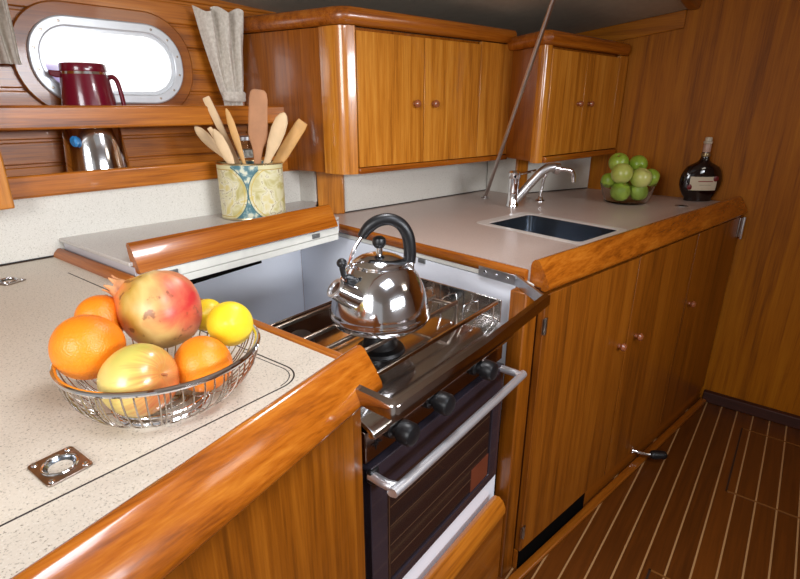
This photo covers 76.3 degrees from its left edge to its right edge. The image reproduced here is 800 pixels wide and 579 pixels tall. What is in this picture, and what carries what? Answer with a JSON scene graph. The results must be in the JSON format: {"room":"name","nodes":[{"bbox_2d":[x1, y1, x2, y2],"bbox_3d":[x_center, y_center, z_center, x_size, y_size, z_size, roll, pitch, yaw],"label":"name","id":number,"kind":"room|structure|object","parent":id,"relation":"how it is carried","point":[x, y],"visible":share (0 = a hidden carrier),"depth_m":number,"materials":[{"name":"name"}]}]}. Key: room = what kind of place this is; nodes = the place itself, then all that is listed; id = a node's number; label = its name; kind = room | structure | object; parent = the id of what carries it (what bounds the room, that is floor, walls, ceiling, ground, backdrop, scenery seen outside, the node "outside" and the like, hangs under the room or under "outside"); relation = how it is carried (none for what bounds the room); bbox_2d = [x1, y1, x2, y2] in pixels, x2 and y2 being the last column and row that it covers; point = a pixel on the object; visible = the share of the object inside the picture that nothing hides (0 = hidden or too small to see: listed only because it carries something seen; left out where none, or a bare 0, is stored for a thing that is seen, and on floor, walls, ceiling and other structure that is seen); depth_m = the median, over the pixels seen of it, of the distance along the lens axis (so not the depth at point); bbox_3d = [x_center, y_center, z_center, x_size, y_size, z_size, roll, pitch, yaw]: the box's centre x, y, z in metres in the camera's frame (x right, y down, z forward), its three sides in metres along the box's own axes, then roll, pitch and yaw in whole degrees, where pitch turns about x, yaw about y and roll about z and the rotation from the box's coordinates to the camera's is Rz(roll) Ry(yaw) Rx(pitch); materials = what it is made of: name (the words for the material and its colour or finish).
{"room":"ship interior","nodes":[
{"label":"ship interior","id":0,"kind":"room"},
{"bbox_2d":[0,0,317,306],"bbox_3d":[-0.618,-0.245,1.829,0.031,1.750,3.200,18,26,40],"label":"wall","id":1,"kind":"structure","parent":0,"point":[24,152],"depth_m":1.54,"materials":[{"name":"brown wood"}]},
{"bbox_2d":[0,151,14,209],"bbox_3d":[-0.984,-0.500,1.135,0.211,0.620,0.038,18,26,40],"label":"post","id":2,"kind":"object","parent":1,"relation":"attached to","point":[6,199],"visible":1,"depth_m":1.16,"materials":[{"name":"brown wood"}]},
{"bbox_2d":[0,0,21,64],"bbox_3d":[-0.961,-0.658,1.174,0.052,0.250,0.100,18,26,40],"label":"curtain","id":3,"kind":"object","parent":1,"relation":"hanging from","point":[9,54],"visible":1,"depth_m":1.22,"materials":[{"name":"fabric"}]},
{"bbox_2d":[12,0,192,104],"bbox_3d":[-0.813,-0.638,1.433,0.040,0.284,0.468,18,26,40],"label":"window","id":4,"kind":"structure","parent":1,"relation":"in","point":[151,62],"depth_m":1.41,"materials":[{"name":"brown wood"}]},
{"bbox_2d":[0,105,283,130],"bbox_3d":[-0.675,-0.515,1.507,0.174,0.055,0.905,18,26,40],"label":"shelf","id":5,"kind":"object","parent":1,"relation":"attached to","point":[12,117],"visible":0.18,"depth_m":1.32,"materials":[{"name":"brown wood"}]},
{"bbox_2d":[48,62,125,104],"bbox_3d":[-0.831,-0.536,1.350,0.135,0.118,0.135,5,20,13],"label":"thermos jug","id":6,"kind":"object","parent":5,"relation":"on","point":[81,83],"visible":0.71,"depth_m":1.30,"materials":[{"name":"red plastic"}]},
{"bbox_2d":[0,170,300,265],"bbox_3d":[-0.958,-0.135,1.222,0.014,0.152,1.750,18,26,40],"label":"backsplash","id":7,"kind":"structure","parent":1,"relation":"attached to","point":[31,230],"depth_m":1.36,"materials":[{"name":"laminate"}]},
{"bbox_2d":[7,156,295,199],"bbox_3d":[-0.675,-0.367,1.560,0.174,0.054,0.905,18,26,40],"label":"shelf","id":8,"kind":"object","parent":1,"relation":"attached to","point":[61,183],"visible":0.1,"depth_m":1.35,"materials":[{"name":"brown wood"}]},
{"bbox_2d":[62,128,130,171],"bbox_3d":[-0.836,-0.388,1.397,0.160,0.156,0.160,-11,23,-29],"label":"jug","id":9,"kind":"object","parent":8,"relation":"on","point":[89,148],"visible":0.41,"depth_m":1.34,"materials":[{"name":"silver metal"}]},
{"bbox_2d":[236,135,252,158],"bbox_3d":[-0.523,-0.474,1.730,0.066,0.092,0.066,0,20,0],"label":"storage jar","id":10,"kind":"object","parent":8,"relation":"on","point":[245,142],"visible":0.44,"depth_m":1.70,"materials":[{"name":"clear glass"}]},
{"bbox_2d":[192,5,245,105],"bbox_3d":[-0.546,-0.726,1.607,0.053,0.294,0.165,18,26,40],"label":"curtain","id":11,"kind":"object","parent":1,"relation":"hanging from","point":[221,31],"visible":0.99,"depth_m":1.59,"materials":[{"name":"fabric"}]},
{"bbox_2d":[299,170,317,201],"bbox_3d":[-0.348,-0.373,1.808,0.116,0.114,0.012,9,22,22],"label":"backsplash","id":12,"kind":"structure","parent":1,"relation":"attached to","point":[307,179],"depth_m":1.79,"materials":[{"name":"laminate"}]},
{"bbox_2d":[243,5,516,174],"bbox_3d":[0.009,-0.744,1.968,1.190,0.477,0.541,-16,25,-38],"label":"upper cabinet","id":13,"kind":"object","parent":1,"relation":"attached to","point":[371,100],"visible":0.97,"depth_m":1.65,"materials":[{"name":"brown wood"}]},
{"bbox_2d":[221,0,686,41],"bbox_3d":[-0.640,-0.757,0.841,1.300,0.461,4.060,15,25,35],"label":"ceiling","id":14,"kind":"structure","parent":0,"point":[521,16],"depth_m":1.89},
{"bbox_2d":[494,397,799,578],"bbox_3d":[0.265,1.089,0.752,3.500,0.030,4.060,15,25,35],"label":"floor","id":15,"kind":"structure","parent":0,"point":[674,517],"depth_m":1.64,"materials":[{"name":"brown wood"}]},
{"bbox_2d":[164,409,365,578],"bbox_3d":[-0.784,0.619,0.745,1.260,0.859,1.205,15,25,35],"label":"base cabinet","id":16,"kind":"object","parent":15,"relation":"on","point":[309,523],"visible":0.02,"depth_m":0.69,"materials":[{"name":"brown wood"}]},
{"bbox_2d":[0,257,342,578],"bbox_3d":[-0.801,0.188,0.605,1.255,0.042,1.207,15,25,35],"label":"countertop","id":17,"kind":"structure","parent":16,"relation":"on","point":[37,422],"depth_m":0.62,"materials":[{"name":"stone"}]},
{"bbox_2d":[0,277,25,285],"bbox_3d":[-0.864,-0.018,1.123,0.054,0.009,0.045,6,21,17],"label":"ring","id":18,"kind":"object","parent":17,"relation":"on","point":[15,279],"visible":1,"depth_m":1.12,"materials":[{"name":"metal"}]},
{"bbox_2d":[27,446,92,487],"bbox_3d":[-0.364,0.190,0.546,0.054,0.009,0.045,13,24,33],"label":"latch plate","id":19,"kind":"object","parent":17,"relation":"on","point":[39,469],"visible":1,"depth_m":0.54,"materials":[{"name":"metal"}]},
{"bbox_2d":[49,324,260,428],"bbox_3d":[-0.310,0.106,0.675,0.249,0.071,0.243,0,20,0],"label":"fruit bowl","id":20,"kind":"object","parent":17,"relation":"on","point":[63,387],"visible":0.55,"depth_m":0.60,"materials":[{"name":"silver metal"}]},
{"bbox_2d":[48,314,125,379],"bbox_3d":[-0.388,0.072,0.634,0.083,0.082,0.081,-8,21,-22],"label":"orange","id":21,"kind":"object","parent":20,"relation":"in","point":[78,347],"visible":0.89,"depth_m":0.60,"materials":[{"name":"orange food"}]},
{"bbox_2d":[74,294,123,331],"bbox_3d":[-0.411,0.039,0.701,0.064,0.064,0.064,-10,22,-26],"label":"orange","id":22,"kind":"object","parent":20,"relation":"in","point":[104,306],"visible":0.44,"depth_m":0.68,"materials":[{"name":"orange food"}]},
{"bbox_2d":[96,343,179,416],"bbox_3d":[-0.314,0.109,0.614,0.088,0.088,0.088,-12,23,-29],"label":"mango","id":23,"kind":"object","parent":20,"relation":"in","point":[139,366],"visible":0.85,"depth_m":0.58,"materials":[{"name":"yellow food"}]},
{"bbox_2d":[102,270,201,347],"bbox_3d":[-0.336,0.028,0.719,0.109,0.110,0.112,16,25,37],"label":"pomegranate","id":24,"kind":"object","parent":20,"relation":"in","point":[161,308],"visible":0.92,"depth_m":0.68,"materials":[{"name":"red food"}]},
{"bbox_2d":[174,336,232,391],"bbox_3d":[-0.255,0.096,0.659,0.072,0.073,0.071,-9,22,-24],"label":"orange","id":25,"kind":"object","parent":20,"relation":"in","point":[198,357],"visible":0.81,"depth_m":0.63,"materials":[{"name":"orange food"}]},
{"bbox_2d":[199,299,219,330],"bbox_3d":[-0.292,0.038,0.770,0.050,0.049,0.052,-12,23,-31],"label":"lemon","id":26,"kind":"object","parent":20,"relation":"in","point":[208,305],"visible":0.31,"depth_m":0.75,"materials":[{"name":"yellow food"}]},
{"bbox_2d":[206,301,252,345],"bbox_3d":[-0.237,0.047,0.709,0.064,0.064,0.065,8,21,21],"label":"lemon","id":27,"kind":"object","parent":20,"relation":"in","point":[230,323],"visible":0.98,"depth_m":0.69,"materials":[{"name":"yellow food"}]},
{"bbox_2d":[10,345,382,578],"bbox_3d":[-0.328,0.283,0.317,0.058,0.071,1.118,11,23,28],"label":"rail","id":28,"kind":"object","parent":17,"relation":"attached to","point":[153,532],"visible":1,"depth_m":0.52,"materials":[{"name":"brown wood"}]},
{"bbox_2d":[54,201,338,283],"bbox_3d":[-0.488,-0.154,1.484,0.400,0.077,0.795,15,25,35],"label":"stove cover","id":29,"kind":"object","parent":17,"relation":"on","point":[104,254],"visible":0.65,"depth_m":1.29,"materials":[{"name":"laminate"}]},
{"bbox_2d":[126,204,337,274],"bbox_3d":[-0.390,-0.144,1.316,0.047,0.064,0.592,15,25,36],"label":"rail","id":30,"kind":"object","parent":29,"relation":"attached to","point":[157,253],"visible":1,"depth_m":1.25,"materials":[{"name":"brown wood"}]},
{"bbox_2d":[216,159,285,220],"bbox_3d":[-0.446,-0.302,1.534,0.196,0.164,0.130,0,20,0],"label":"tin","id":31,"kind":"object","parent":29,"relation":"on","point":[247,191],"visible":0.81,"depth_m":1.49,"materials":[{"name":"beige metal"}]},
{"bbox_2d":[194,126,222,157],"bbox_3d":[-0.492,-0.360,1.541,0.226,0.258,0.009,-1,20,-1],"label":"wooden spoon","id":32,"kind":"object","parent":31,"relation":"in","point":[205,137],"visible":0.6,"depth_m":1.50,"materials":[{"name":"brown wood"}]},
{"bbox_2d":[207,127,212,136],"bbox_3d":[-0.484,-0.351,1.518,0.145,0.257,0.006,-2,20,-5],"label":"wooden stick","id":33,"kind":"object","parent":31,"relation":"in","point":[210,129],"visible":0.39,"depth_m":1.47,"materials":[{"name":"brown wood"}]},
{"bbox_2d":[203,96,240,163],"bbox_3d":[-0.503,-0.405,1.543,0.145,0.341,0.006,-1,20,-2],"label":"wooden spatula","id":34,"kind":"object","parent":31,"relation":"in","point":[207,100],"visible":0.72,"depth_m":1.51,"materials":[{"name":"brown wood"}]},
{"bbox_2d":[212,129,234,163],"bbox_3d":[-0.478,-0.338,1.486,0.112,0.252,0.009,-1,20,-3],"label":"wooden spoon","id":35,"kind":"object","parent":31,"relation":"in","point":[222,146],"visible":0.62,"depth_m":1.46,"materials":[{"name":"brown wood"}]},
{"bbox_2d":[225,108,245,163],"bbox_3d":[-0.464,-0.378,1.516,0.078,0.306,0.006,-2,20,-5],"label":"wooden spatula","id":36,"kind":"object","parent":31,"relation":"in","point":[231,124],"visible":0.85,"depth_m":1.49,"materials":[{"name":"brown wood"}]},
{"bbox_2d":[248,89,267,163],"bbox_3d":[-0.409,-0.394,1.487,0.072,0.356,0.014,3,20,8],"label":"wooden spatula","id":37,"kind":"object","parent":31,"relation":"in","point":[258,101],"visible":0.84,"depth_m":1.45,"materials":[{"name":"brown wood"}]},
{"bbox_2d":[263,112,287,162],"bbox_3d":[-0.390,-0.359,1.482,0.145,0.296,0.010,1,20,2],"label":"wooden spoon","id":38,"kind":"object","parent":31,"relation":"in","point":[278,128],"visible":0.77,"depth_m":1.45,"materials":[{"name":"brown wood"}]},
{"bbox_2d":[272,119,306,163],"bbox_3d":[-0.376,-0.368,1.534,0.209,0.280,0.007,0,20,1],"label":"wooden spatula","id":39,"kind":"object","parent":31,"relation":"in","point":[297,130],"visible":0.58,"depth_m":1.50,"materials":[{"name":"brown wood"}]},
{"bbox_2d":[193,236,515,441],"bbox_3d":[-0.218,0.151,1.394,0.925,0.500,0.704,15,25,35],"label":"lining","id":40,"kind":"object","parent":16,"relation":"attached to","point":[271,290],"visible":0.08,"depth_m":1.74,"materials":[{"name":"silver metal"}]},
{"bbox_2d":[271,278,526,578],"bbox_3d":[-0.004,0.322,1.151,0.398,0.583,0.513,15,25,35],"label":"stove","id":41,"kind":"object","parent":40,"relation":"attached to","point":[428,472],"visible":0.62,"depth_m":1.04,"materials":[{"name":"metal"}]},
{"bbox_2d":[327,213,429,337],"bbox_3d":[-0.039,-0.042,0.974,0.197,0.212,0.197,0,20,0],"label":"kettle","id":42,"kind":"object","parent":41,"relation":"on","point":[379,293],"visible":1,"depth_m":0.92,"materials":[{"name":"metal"}]},
{"bbox_2d":[361,362,526,578],"bbox_3d":[-0.005,0.319,1.137,0.385,0.414,0.493,15,25,35],"label":"oven","id":43,"kind":"object","parent":41,"relation":"in","point":[421,469],"depth_m":0.99,"materials":[{"name":"metal"}]},
{"bbox_2d":[422,495,505,578],"bbox_3d":[0.118,0.742,1.206,0.044,0.314,0.524,15,25,35],"label":"panel","id":44,"kind":"object","parent":15,"relation":"on","point":[475,553],"visible":1,"depth_m":1.25,"materials":[{"name":"brown wood"}]},
{"bbox_2d":[495,287,535,576],"bbox_3d":[0.290,0.406,1.333,0.051,0.862,0.051,15,25,35],"label":"post","id":45,"kind":"object","parent":15,"relation":"on","point":[519,349],"visible":0.65,"depth_m":1.30,"materials":[{"name":"brown wood"}]},
{"bbox_2d":[512,257,639,568],"bbox_3d":[0.503,0.348,1.492,0.486,0.861,0.099,-17,26,-38],"label":"base cabinet","id":46,"kind":"object","parent":15,"relation":"on","point":[579,345],"visible":0.91,"depth_m":1.43,"materials":[{"name":"brown wood"}]},
{"bbox_2d":[316,188,719,287],"bbox_3d":[0.443,-0.300,1.983,1.443,0.054,1.094,-17,26,-38],"label":"countertop","id":47,"kind":"structure","parent":46,"relation":"on","point":[457,231],"depth_m":1.69,"materials":[{"name":"beige stone"}]},
{"bbox_2d":[316,172,344,213],"bbox_3d":[-0.244,-0.349,1.807,0.094,0.158,0.034,-1,20,-4],"label":"post","id":48,"kind":"object","parent":47,"relation":"on","point":[330,187],"visible":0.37,"depth_m":1.79,"materials":[{"name":"brown wood"}]},
{"bbox_2d":[344,158,515,212],"bbox_3d":[0.127,-0.430,2.028,0.826,0.161,0.179,-15,25,-36],"label":"backsplash","id":49,"kind":"structure","parent":47,"relation":"on","point":[379,189],"depth_m":2.06,"materials":[{"name":"laminate"}]},
{"bbox_2d":[355,265,549,420],"bbox_3d":[0.154,0.067,0.961,0.198,0.030,0.678,9,21,22],"label":"bar","id":50,"kind":"object","parent":47,"relation":"attached to","point":[394,410],"visible":1,"depth_m":0.80,"materials":[{"name":"metal"}]},
{"bbox_2d":[481,0,554,198],"bbox_3d":[0.418,-0.663,1.797,0.032,0.761,0.516,-5,20,-13],"label":"pole","id":51,"kind":"object","parent":47,"relation":"on","point":[551,3],"visible":1,"depth_m":1.75,"materials":[{"name":"metal"}]},
{"bbox_2d":[515,159,527,188],"bbox_3d":[0.523,-0.497,2.214,0.070,0.162,0.023,-11,23,-28],"label":"post","id":52,"kind":"object","parent":47,"relation":"on","point":[521,165],"visible":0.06,"depth_m":2.20,"materials":[{"name":"brown wood"}]},
{"bbox_2d":[506,163,575,207],"bbox_3d":[0.535,-0.399,1.935,0.256,0.166,0.065,0,20,-1],"label":"mixer tap","id":53,"kind":"object","parent":47,"relation":"on","point":[515,195],"visible":1,"depth_m":1.91,"materials":[{"name":"silver metal"}]},
{"bbox_2d":[535,172,549,201],"bbox_3d":[0.591,-0.424,2.059,0.082,0.130,0.040,-5,20,-14],"label":"tap","id":54,"kind":"object","parent":47,"relation":"on","point":[539,198],"visible":0.71,"depth_m":2.06,"materials":[{"name":"silver metal"}]},
{"bbox_2d":[490,215,615,241],"bbox_3d":[0.486,-0.127,1.661,0.235,0.154,0.335,-17,26,-38],"label":"sink","id":55,"kind":"object","parent":47,"relation":"in","point":[561,229],"visible":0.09,"depth_m":1.75,"materials":[{"name":"metal"}]},
{"bbox_2d":[600,181,656,204],"bbox_3d":[0.905,-0.386,2.035,0.208,0.076,0.208,0,20,0],"label":"glass bowl","id":56,"kind":"object","parent":47,"relation":"on","point":[619,195],"visible":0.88,"depth_m":1.96,"materials":[{"name":"clear glass"}]},
{"bbox_2d":[601,173,614,184],"bbox_3d":[0.840,-0.439,2.048,0.060,0.060,0.060,-8,21,-21],"label":"apple","id":57,"kind":"object","parent":56,"relation":"in","point":[606,178],"visible":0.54,"depth_m":2.03,"materials":[{"name":"green food"}]},
{"bbox_2d":[608,153,628,169],"bbox_3d":[0.871,-0.506,2.028,0.076,0.075,0.076,-3,20,-8],"label":"apple","id":58,"kind":"object","parent":57,"relation":"on","point":[617,158],"visible":0.58,"depth_m":2.00,"materials":[{"name":"green food"}]},
{"bbox_2d":[613,183,629,186],"bbox_3d":[0.872,-0.388,2.013,0.075,0.076,0.076,-2,20,-6],"label":"apple","id":59,"kind":"object","parent":56,"relation":"in","point":[615,184],"visible":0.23,"depth_m":1.99,"materials":[{"name":"green food"}]},
{"bbox_2d":[611,163,632,182],"bbox_3d":[0.863,-0.451,1.980,0.080,0.079,0.080,-11,22,-27],"label":"apple","id":60,"kind":"object","parent":59,"relation":"on","point":[620,173],"visible":1,"depth_m":1.95,"materials":[{"name":"green food"}]},
{"bbox_2d":[647,169,659,185],"bbox_3d":[0.994,-0.444,2.019,0.065,0.068,0.068,7,21,19],"label":"apple","id":61,"kind":"object","parent":56,"relation":"in","point":[655,174],"visible":0.52,"depth_m":1.99,"materials":[{"name":"green food"}]},
{"bbox_3d":[0.910,-0.409,2.075,0.066,0.072,0.072,3,17,-22],"label":"apple","id":62,"kind":"object","parent":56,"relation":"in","visible":0},
{"bbox_3d":[0.916,-0.470,2.047,0.062,0.069,0.067,36,6,-24],"label":"apple","id":63,"kind":"object","parent":62,"relation":"on","visible":0},
{"bbox_2d":[629,155,647,169],"bbox_3d":[0.949,-0.499,2.029,0.072,0.072,0.071,7,21,19],"label":"apple","id":64,"kind":"object","parent":63,"relation":"on","point":[638,161],"visible":0.71,"depth_m":2.00,"materials":[{"name":"green food"}]},
{"bbox_3d":[0.946,-0.389,2.018,0.068,0.074,0.074,-25,11,22],"label":"apple","id":65,"kind":"object","parent":56,"relation":"in","visible":0},
{"bbox_2d":[630,168,651,186],"bbox_3d":[0.939,-0.434,1.982,0.078,0.078,0.078,-8,21,-21],"label":"apple","id":66,"kind":"object","parent":65,"relation":"on","point":[642,177],"visible":0.91,"depth_m":1.96,"materials":[{"name":"green food"}]},
{"bbox_2d":[530,196,747,291],"bbox_3d":[0.850,-0.186,1.618,1.382,0.071,0.056,-16,26,-38],"label":"rail","id":67,"kind":"object","parent":47,"relation":"attached to","point":[550,272],"visible":0.98,"depth_m":1.42,"materials":[{"name":"brown wood"}]},
{"bbox_2d":[679,137,722,200],"bbox_3d":[1.219,-0.484,2.047,0.169,0.248,0.079,0,20,0],"label":"bottle","id":68,"kind":"object","parent":47,"relation":"on","point":[700,180],"visible":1,"depth_m":2.03,"materials":[{"name":"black glass"}]},
{"bbox_2d":[507,398,705,578],"bbox_3d":[0.844,0.663,1.870,1.432,0.014,0.028,-17,26,-38],"label":"baseboard","id":69,"kind":"structure","parent":15,"relation":"on","point":[542,552],"depth_m":1.71,"materials":[{"name":"brown wood"}]},
{"bbox_2d":[600,233,698,489],"bbox_3d":[0.852,0.244,1.781,0.444,0.861,0.099,-17,26,-38],"label":"base cabinet","id":70,"kind":"object","parent":15,"relation":"on","point":[663,274],"visible":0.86,"depth_m":1.74,"materials":[{"name":"brown wood"}]},
{"bbox_2d":[632,449,667,459],"bbox_3d":[0.930,0.612,1.907,0.134,0.043,0.041,4,20,11],"label":"pump","id":71,"kind":"object","parent":15,"relation":"on","point":[653,454],"visible":0.87,"depth_m":1.89,"materials":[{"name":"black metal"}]},
{"bbox_2d":[646,568,669,578],"bbox_3d":[0.812,0.915,1.189,0.519,0.003,0.375,15,25,35],"label":"floor hatch","id":72,"kind":"object","parent":15,"relation":"on","point":[651,574],"visible":1,"depth_m":1.46,"materials":[{"name":"brown wood"}]},
{"bbox_2d":[655,216,746,438],"bbox_3d":[1.189,0.143,2.061,0.456,0.861,0.099,-17,26,-38],"label":"base cabinet","id":73,"kind":"object","parent":15,"relation":"on","point":[715,246],"depth_m":2.02,"materials":[{"name":"brown wood"}]},
{"bbox_2d":[725,428,799,518],"bbox_3d":[1.553,0.713,1.751,0.691,0.003,0.470,15,25,35],"label":"floor hatch","id":74,"kind":"object","parent":15,"relation":"on","point":[765,470],"visible":1,"depth_m":1.86,"materials":[{"name":"brown wood"}]},
{"bbox_2d":[587,0,799,415],"bbox_3d":[1.511,-0.418,1.940,3.550,2.000,0.040,15,25,35],"label":"wall","id":75,"kind":"structure","parent":0,"point":[730,76],"depth_m":2.04,"materials":[{"name":"brown wood"}]},
{"bbox_2d":[527,157,590,192],"bbox_3d":[0.719,-0.531,2.306,0.365,0.162,0.017,-9,22,-24],"label":"backsplash","id":76,"kind":"structure","parent":75,"relation":"attached to","point":[581,166],"depth_m":2.33,"materials":[{"name":"laminate"}]},
{"bbox_2d":[504,29,630,162],"bbox_3d":[0.572,-0.803,2.159,0.650,0.446,0.519,-18,26,-40],"label":"upper cabinet","id":77,"kind":"object","parent":75,"relation":"attached to","point":[570,106],"visible":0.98,"depth_m":1.94,"materials":[{"name":"brown wood"}]},
{"bbox_2d":[576,10,686,40],"bbox_3d":[0.826,-1.098,2.232,0.750,0.156,0.010,15,25,35],"label":"trim","id":78,"kind":"structure","parent":75,"relation":"attached to","point":[675,20],"depth_m":2.09,"materials":[{"name":"brown wood"}]},
{"bbox_2d":[680,0,700,9],"bbox_3d":[-0.110,-0.703,0.420,0.045,0.334,4.060,15,25,35],"label":"trim","id":79,"kind":"structure","parent":75,"relation":"attached to","point":[689,4],"depth_m":1.92,"materials":[{"name":"brown wood"}]},
{"bbox_2d":[702,389,799,429],"bbox_3d":[2.134,0.680,1.768,1.910,0.050,0.030,15,25,35],"label":"baseboard","id":80,"kind":"structure","parent":75,"relation":"attached to","point":[753,409],"depth_m":2.20,"materials":[{"name":"brown wood"}]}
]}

